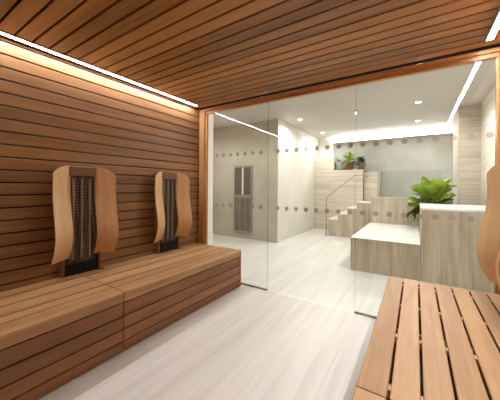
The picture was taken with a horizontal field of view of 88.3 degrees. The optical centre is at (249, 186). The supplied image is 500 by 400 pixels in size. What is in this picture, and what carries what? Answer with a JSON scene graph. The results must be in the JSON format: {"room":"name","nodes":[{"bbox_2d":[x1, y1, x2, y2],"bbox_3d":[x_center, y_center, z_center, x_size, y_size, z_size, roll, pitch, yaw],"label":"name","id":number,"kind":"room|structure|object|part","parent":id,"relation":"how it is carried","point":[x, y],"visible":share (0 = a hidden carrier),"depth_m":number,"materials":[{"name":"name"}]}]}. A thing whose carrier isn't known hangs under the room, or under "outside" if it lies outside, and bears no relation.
{"room":"sauna","nodes":[
{"label":"sauna","id":0,"kind":"room"},
{"bbox_2d":[0,36,201,291],"bbox_3d":[-1.641,0.034,2.513,0.080,2.510,3.310,0,0,33],"label":"wall","id":1,"kind":"structure","parent":0,"point":[56,112],"depth_m":2.40,"materials":[{"name":"brown wood"}]},
{"bbox_2d":[51,166,118,277],"bbox_3d":[-1.546,0.312,2.415,0.187,1.004,0.538,0,0,33],"label":"heater","id":2,"kind":"object","parent":1,"relation":"attached to","point":[84,198],"visible":1,"depth_m":2.45,"materials":[{"name":"black wood"}]},
{"bbox_3d":[-1.640,0.236,2.253,0.079,0.852,0.221,0,0,6],"label":"panel","id":3,"kind":"part","parent":2,"relation":"part of","materials":[{"name":"brown wood"}]},
{"bbox_3d":[-1.584,0.337,2.442,0.094,0.955,0.355,0,0,33],"label":"casing","id":4,"kind":"part","parent":2,"relation":"part of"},
{"bbox_3d":[-1.595,-0.143,2.443,0.066,0.085,0.236,0,0,33],"label":"rail","id":5,"kind":"part","parent":2,"relation":"part of","materials":[{"name":"brown wood"}]},
{"bbox_3d":[-1.436,0.237,2.569,0.220,0.852,0.079,0,0,-31],"label":"panel","id":6,"kind":"part","parent":2,"relation":"part of","materials":[{"name":"brown wood"}]},
{"bbox_2d":[154,172,191,253],"bbox_3d":[-0.997,0.316,3.269,0.187,1.004,0.538,0,0,33],"label":"heater","id":7,"kind":"object","parent":1,"relation":"attached to","point":[173,213],"visible":1,"depth_m":3.35,"materials":[{"name":"black wood"}]},
{"bbox_3d":[-1.090,0.240,3.106,0.079,0.852,0.221,0,0,6],"label":"panel","id":8,"kind":"part","parent":7,"relation":"part of","materials":[{"name":"brown wood"}]},
{"bbox_3d":[-1.034,0.341,3.296,0.094,0.955,0.355,0,0,33],"label":"casing","id":9,"kind":"part","parent":7,"relation":"part of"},
{"bbox_3d":[-1.046,-0.140,3.297,0.066,0.085,0.236,0,0,33],"label":"rail","id":10,"kind":"part","parent":7,"relation":"part of","materials":[{"name":"brown wood"}]},
{"bbox_3d":[-0.886,0.241,3.422,0.220,0.852,0.079,0,0,-31],"label":"panel","id":11,"kind":"part","parent":7,"relation":"part of","materials":[{"name":"brown wood"}]},
{"bbox_2d":[199,109,208,243],"bbox_3d":[-0.681,0.083,3.816,0.125,2.425,0.090,0,0,33],"label":"trim","id":12,"kind":"structure","parent":1,"relation":"attached to","point":[203,116],"depth_m":3.78,"materials":[{"name":"brown wood"}]},
{"bbox_2d":[208,114,212,244],"bbox_3d":[-0.618,0.096,3.918,0.040,2.400,0.120,0,0,33],"label":"trim","id":13,"kind":"structure","parent":1,"relation":"attached to","point":[210,129],"depth_m":3.91,"materials":[{"name":"white paint"}]},
{"bbox_2d":[0,0,499,109],"bbox_3d":[-0.219,-1.187,1.615,3.430,0.070,3.330,0,0,33],"label":"ceiling","id":14,"kind":"structure","parent":0,"point":[206,54],"depth_m":1.98,"materials":[{"name":"brown wood"}]},
{"bbox_2d":[0,30,197,105],"bbox_3d":[-1.555,-1.155,2.418,0.040,0.011,2.943,0,0,33],"label":"recessed light","id":15,"kind":"object","parent":14,"relation":"in","point":[1,32],"visible":1,"depth_m":2.40,"materials":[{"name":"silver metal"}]},
{"bbox_2d":[484,6,499,44],"bbox_3d":[1.047,-1.121,0.755,0.056,0.044,2.923,0,0,33],"label":"strip light","id":16,"kind":"object","parent":14,"relation":"attached to","point":[495,25],"visible":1,"depth_m":1.82,"materials":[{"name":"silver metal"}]},
{"bbox_2d":[487,14,499,39],"bbox_3d":[1.047,-1.135,0.755,0.050,0.004,2.915,0,0,33],"label":"diffuser","id":17,"kind":"object","parent":16,"relation":"attached to","point":[496,26],"depth_m":1.84,"materials":[{"name":"white plastic"}]},
{"bbox_2d":[36,228,489,399],"bbox_3d":[0.615,1.364,4.415,5.970,0.120,9.200,0,0,33],"label":"floor","id":18,"kind":"structure","parent":0,"point":[302,337],"depth_m":2.16,"materials":[{"name":"stone"}]},
{"bbox_2d":[0,274,123,399],"bbox_3d":[-1.723,1.051,1.587,0.791,0.475,1.500,0,0,33],"label":"bench","id":19,"kind":"object","parent":18,"relation":"on","point":[55,331],"visible":0.96,"depth_m":1.71,"materials":[{"name":"brown wood"}]},
{"bbox_3d":[-1.786,0.826,1.628,0.615,0.026,1.500,0,0,33],"label":"seat","id":20,"kind":"part","parent":19,"relation":"part of","materials":[{"name":"brown wood"}]},
{"bbox_2d":[79,243,240,350],"bbox_3d":[-0.880,1.056,2.892,0.795,0.475,1.596,0,0,33],"label":"bench","id":21,"kind":"object","parent":18,"relation":"on","point":[159,290],"visible":0.84,"depth_m":2.51,"materials":[{"name":"brown wood"}]},
{"bbox_3d":[-0.951,0.832,2.925,0.615,0.026,1.574,0,0,33],"label":"seat","id":22,"kind":"part","parent":21,"relation":"part of","materials":[{"name":"brown wood"}]},
{"bbox_3d":[-0.566,1.096,2.677,0.022,0.376,1.574,0,0,33],"label":"panel","id":23,"kind":"part","parent":21,"relation":"part of","materials":[{"name":"brown wood"}]},
{"bbox_2d":[241,282,267,290],"bbox_3d":[-0.210,1.291,3.508,1.013,0.016,0.024,0,0,33],"label":"trim","id":24,"kind":"structure","parent":18,"relation":"on","point":[241,282],"depth_m":3.32,"materials":[{"name":"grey metal"}]},
{"bbox_2d":[215,151,262,208],"bbox_3d":[-0.203,0.108,3.508,1.009,2.358,0.012,0,0,33],"label":"window","id":25,"kind":"structure","parent":24,"relation":"on","point":[252,152],"depth_m":3.47,"materials":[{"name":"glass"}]},
{"bbox_2d":[324,175,367,235],"bbox_3d":[2.742,0.506,6.814,1.385,1.626,0.653,0,0,-15],"label":"handrail","id":26,"kind":"object","parent":18,"relation":"on","point":[354,175],"visible":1,"depth_m":6.86,"materials":[{"name":"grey metal"}]},
{"bbox_2d":[328,201,370,237],"bbox_3d":[2.840,0.859,7.043,1.140,0.920,0.935,0,0,33],"label":"stairs","id":27,"kind":"structure","parent":18,"relation":"on","point":[344,224],"depth_m":6.66,"materials":[{"name":"stone"}]},
{"bbox_2d":[354,311,376,317],"bbox_3d":[1.530,1.302,2.387,1.058,0.016,0.024,0,0,33],"label":"trim","id":28,"kind":"structure","parent":18,"relation":"on","point":[356,312],"depth_m":2.61,"materials":[{"name":"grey metal"}]},
{"bbox_2d":[360,132,494,221],"bbox_3d":[1.544,0.119,2.382,1.069,2.358,0.012,0,0,33],"label":"window","id":29,"kind":"structure","parent":28,"relation":"on","point":[489,134],"depth_m":2.31,"materials":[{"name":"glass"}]},
{"bbox_2d":[276,110,356,214],"bbox_3d":[0.664,0.114,2.950,1.042,2.358,0.020,0,0,33],"label":"door","id":30,"kind":"structure","parent":29,"relation":"attached to","point":[350,145],"depth_m":2.89,"materials":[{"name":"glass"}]},
{"bbox_2d":[352,387,385,399],"bbox_3d":[0.361,1.065,0.236,0.773,0.475,1.485,0,0,33],"label":"slatted bench","id":31,"kind":"object","parent":18,"relation":"on","point":[359,394],"visible":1,"depth_m":1.02,"materials":[{"name":"brown wood"}]},
{"bbox_2d":[350,222,419,280],"bbox_3d":[2.531,1.060,4.686,0.922,0.515,2.062,0,0,33],"label":"stone platform","id":32,"kind":"object","parent":18,"relation":"on","point":[393,250],"visible":0.96,"depth_m":3.89,"materials":[{"name":"stone"}]},
{"bbox_2d":[371,197,452,225],"bbox_3d":[3.872,0.783,6.239,1.455,1.087,1.990,0,0,33],"label":"plunge pool","id":33,"kind":"object","parent":18,"relation":"on","point":[396,206],"visible":0.28,"depth_m":5.57,"materials":[{"name":"stone"}]},
{"bbox_2d":[356,276,499,399],"bbox_3d":[1.195,1.071,1.532,0.773,0.475,1.591,0,0,33],"label":"slatted bench","id":34,"kind":"object","parent":18,"relation":"on","point":[461,318],"visible":0.98,"depth_m":1.36,"materials":[{"name":"brown wood"}]},
{"bbox_3d":[1.629,1.083,2.184,0.749,0.433,0.022,0,0,33],"label":"panel","id":35,"kind":"part","parent":34,"relation":"part of","materials":[{"name":"brown wood"}]},
{"bbox_2d":[476,163,499,287],"bbox_3d":[1.601,0.334,1.620,0.187,1.004,0.538,0,0,33],"label":"heater","id":36,"kind":"object","parent":34,"relation":"on","point":[488,242],"visible":1,"depth_m":1.80,"materials":[{"name":"brown wood"}]},
{"bbox_3d":[1.492,0.257,1.466,0.220,0.852,0.079,0,0,-31],"label":"panel","id":37,"kind":"part","parent":36,"relation":"part of","materials":[{"name":"brown wood"}]},
{"bbox_2d":[406,176,456,221],"bbox_3d":[3.423,0.300,4.841,0.828,1.017,0.805,0,0,33],"label":"potted plant","id":38,"kind":"object","parent":18,"relation":"on","point":[435,191],"visible":0.7,"depth_m":4.78,"materials":[{"name":"green plant"}]},
{"bbox_2d":[420,203,493,293],"bbox_3d":[3.107,0.809,3.838,0.958,1.025,1.257,0,0,33],"label":"counter","id":39,"kind":"object","parent":18,"relation":"on","point":[448,254],"depth_m":3.39,"materials":[{"name":"wood"}]},
{"bbox_2d":[213,119,318,242],"bbox_3d":[0.588,-0.136,7.787,2.056,2.880,2.970,0,0,33],"label":"wall","id":40,"kind":"structure","parent":0,"point":[262,136],"depth_m":6.56,"materials":[{"name":"beige paint"}]},
{"bbox_2d":[234,165,251,232],"bbox_3d":[-0.179,0.306,6.486,0.530,1.665,0.045,0,0,33],"label":"panel","id":41,"kind":"object","parent":40,"relation":"attached to","point":[242,175],"visible":1,"depth_m":6.47,"materials":[{"name":"silver metal"}]},
{"bbox_3d":[-0.172,0.306,6.496,0.530,1.665,0.020,0,0,33],"label":"plate","id":42,"kind":"part","parent":41,"relation":"part of","materials":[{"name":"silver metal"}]},
{"bbox_2d":[235,197,249,231],"bbox_3d":[-0.185,0.689,6.480,0.470,0.840,0.020,0,0,33],"label":"grille","id":43,"kind":"object","parent":41,"relation":"attached to","point":[242,215],"depth_m":6.48,"materials":[{"name":"grey metal"}]},
{"bbox_2d":[314,156,379,229],"bbox_3d":[2.903,0.202,7.799,1.820,2.235,0.400,0,0,33],"label":"stone parapet","id":44,"kind":"object","parent":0,"point":[327,179],"visible":0.52,"depth_m":7.75,"materials":[{"name":"stone"}]},
{"bbox_2d":[335,160,342,169],"bbox_3d":[2.729,-0.660,7.856,0.236,0.325,0.236,0,0,33],"label":"potted plant","id":45,"kind":"object","parent":44,"relation":"on","point":[339,165],"visible":0.96,"depth_m":7.77,"materials":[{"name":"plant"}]},
{"bbox_2d":[343,152,354,169],"bbox_3d":[2.951,-0.769,7.680,0.385,0.546,0.421,0,0,33],"label":"potted plant","id":46,"kind":"object","parent":44,"relation":"on","point":[349,166],"visible":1,"depth_m":7.62,"materials":[{"name":"green plant"}]},
{"bbox_3d":[2.963,-0.586,7.681,0.240,0.180,0.240,0,0,33],"label":"pot","id":47,"kind":"part","parent":46,"relation":"part of","materials":[{"name":"brown ceramic"}]},
{"bbox_2d":[355,156,366,169],"bbox_3d":[3.241,-0.700,7.517,0.318,0.412,0.301,0,0,-25],"label":"potted plant","id":48,"kind":"object","parent":44,"relation":"on","point":[360,167],"visible":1,"depth_m":7.46,"materials":[{"name":"green plant"}]},
{"bbox_3d":[3.236,-0.564,7.505,0.208,0.140,0.208,0,0,33],"label":"pot","id":49,"kind":"part","parent":48,"relation":"part of","materials":[{"name":"brown ceramic"}]},
{"bbox_2d":[207,47,496,137],"bbox_3d":[1.458,-1.620,5.693,5.970,0.100,5.180,0,0,33],"label":"ceiling","id":50,"kind":"structure","parent":0,"point":[386,105],"depth_m":4.97,"materials":[{"name":"white paint"}]},
{"bbox_2d":[317,125,452,197],"bbox_3d":[2.981,-0.220,8.072,5.770,3.080,0.100,0,0,33],"label":"wall","id":51,"kind":"structure","parent":0,"point":[402,166],"depth_m":7.20,"materials":[{"name":"grey paint"}]},
{"bbox_2d":[334,126,452,142],"bbox_3d":[3.925,-1.468,7.373,3.000,0.190,0.058,0,0,33],"label":"light","id":52,"kind":"object","parent":51,"relation":"attached to","point":[446,129],"visible":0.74,"depth_m":7.23,"materials":[{"name":"white paint"}]},
{"bbox_2d":[459,104,480,204],"bbox_3d":[4.411,-0.110,5.260,0.320,2.880,0.880,0,0,33],"label":"stone wall","id":53,"kind":"structure","parent":0,"point":[469,115],"depth_m":4.89,"materials":[{"name":"stone"}]},
{"bbox_2d":[453,107,458,203],"bbox_3d":[4.277,-0.111,5.355,0.008,2.880,0.865,0,0,33],"label":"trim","id":54,"kind":"structure","parent":53,"relation":"attached to","point":[456,116],"depth_m":5.25,"materials":[{"name":"beige paint"}]},
{"bbox_2d":[481,85,495,204],"bbox_3d":[3.973,-0.113,4.192,0.100,2.880,5.550,0,0,33],"label":"wall","id":55,"kind":"structure","parent":0,"point":[488,105],"depth_m":4.42,"materials":[{"name":"stone"}]},
{"bbox_3d":[1.176,0.053,0.700,0.080,2.510,3.310,0,0,33],"label":"wall","id":56,"kind":"structure","parent":0,"visible":0},
{"bbox_2d":[205,47,499,113],"bbox_3d":[0.686,-1.090,2.941,3.158,0.066,0.090,0,0,33],"label":"trim","id":57,"kind":"structure","parent":56,"relation":"attached to","point":[489,54],"depth_m":2.56,"materials":[{"name":"brown wood"}]},
{"bbox_2d":[494,51,499,294],"bbox_3d":[2.011,0.101,2.082,0.041,2.425,0.090,0,0,33],"label":"trim","id":58,"kind":"structure","parent":56,"relation":"attached to","point":[497,88],"depth_m":2.07,"materials":[{"name":"brown wood"}]}
]}

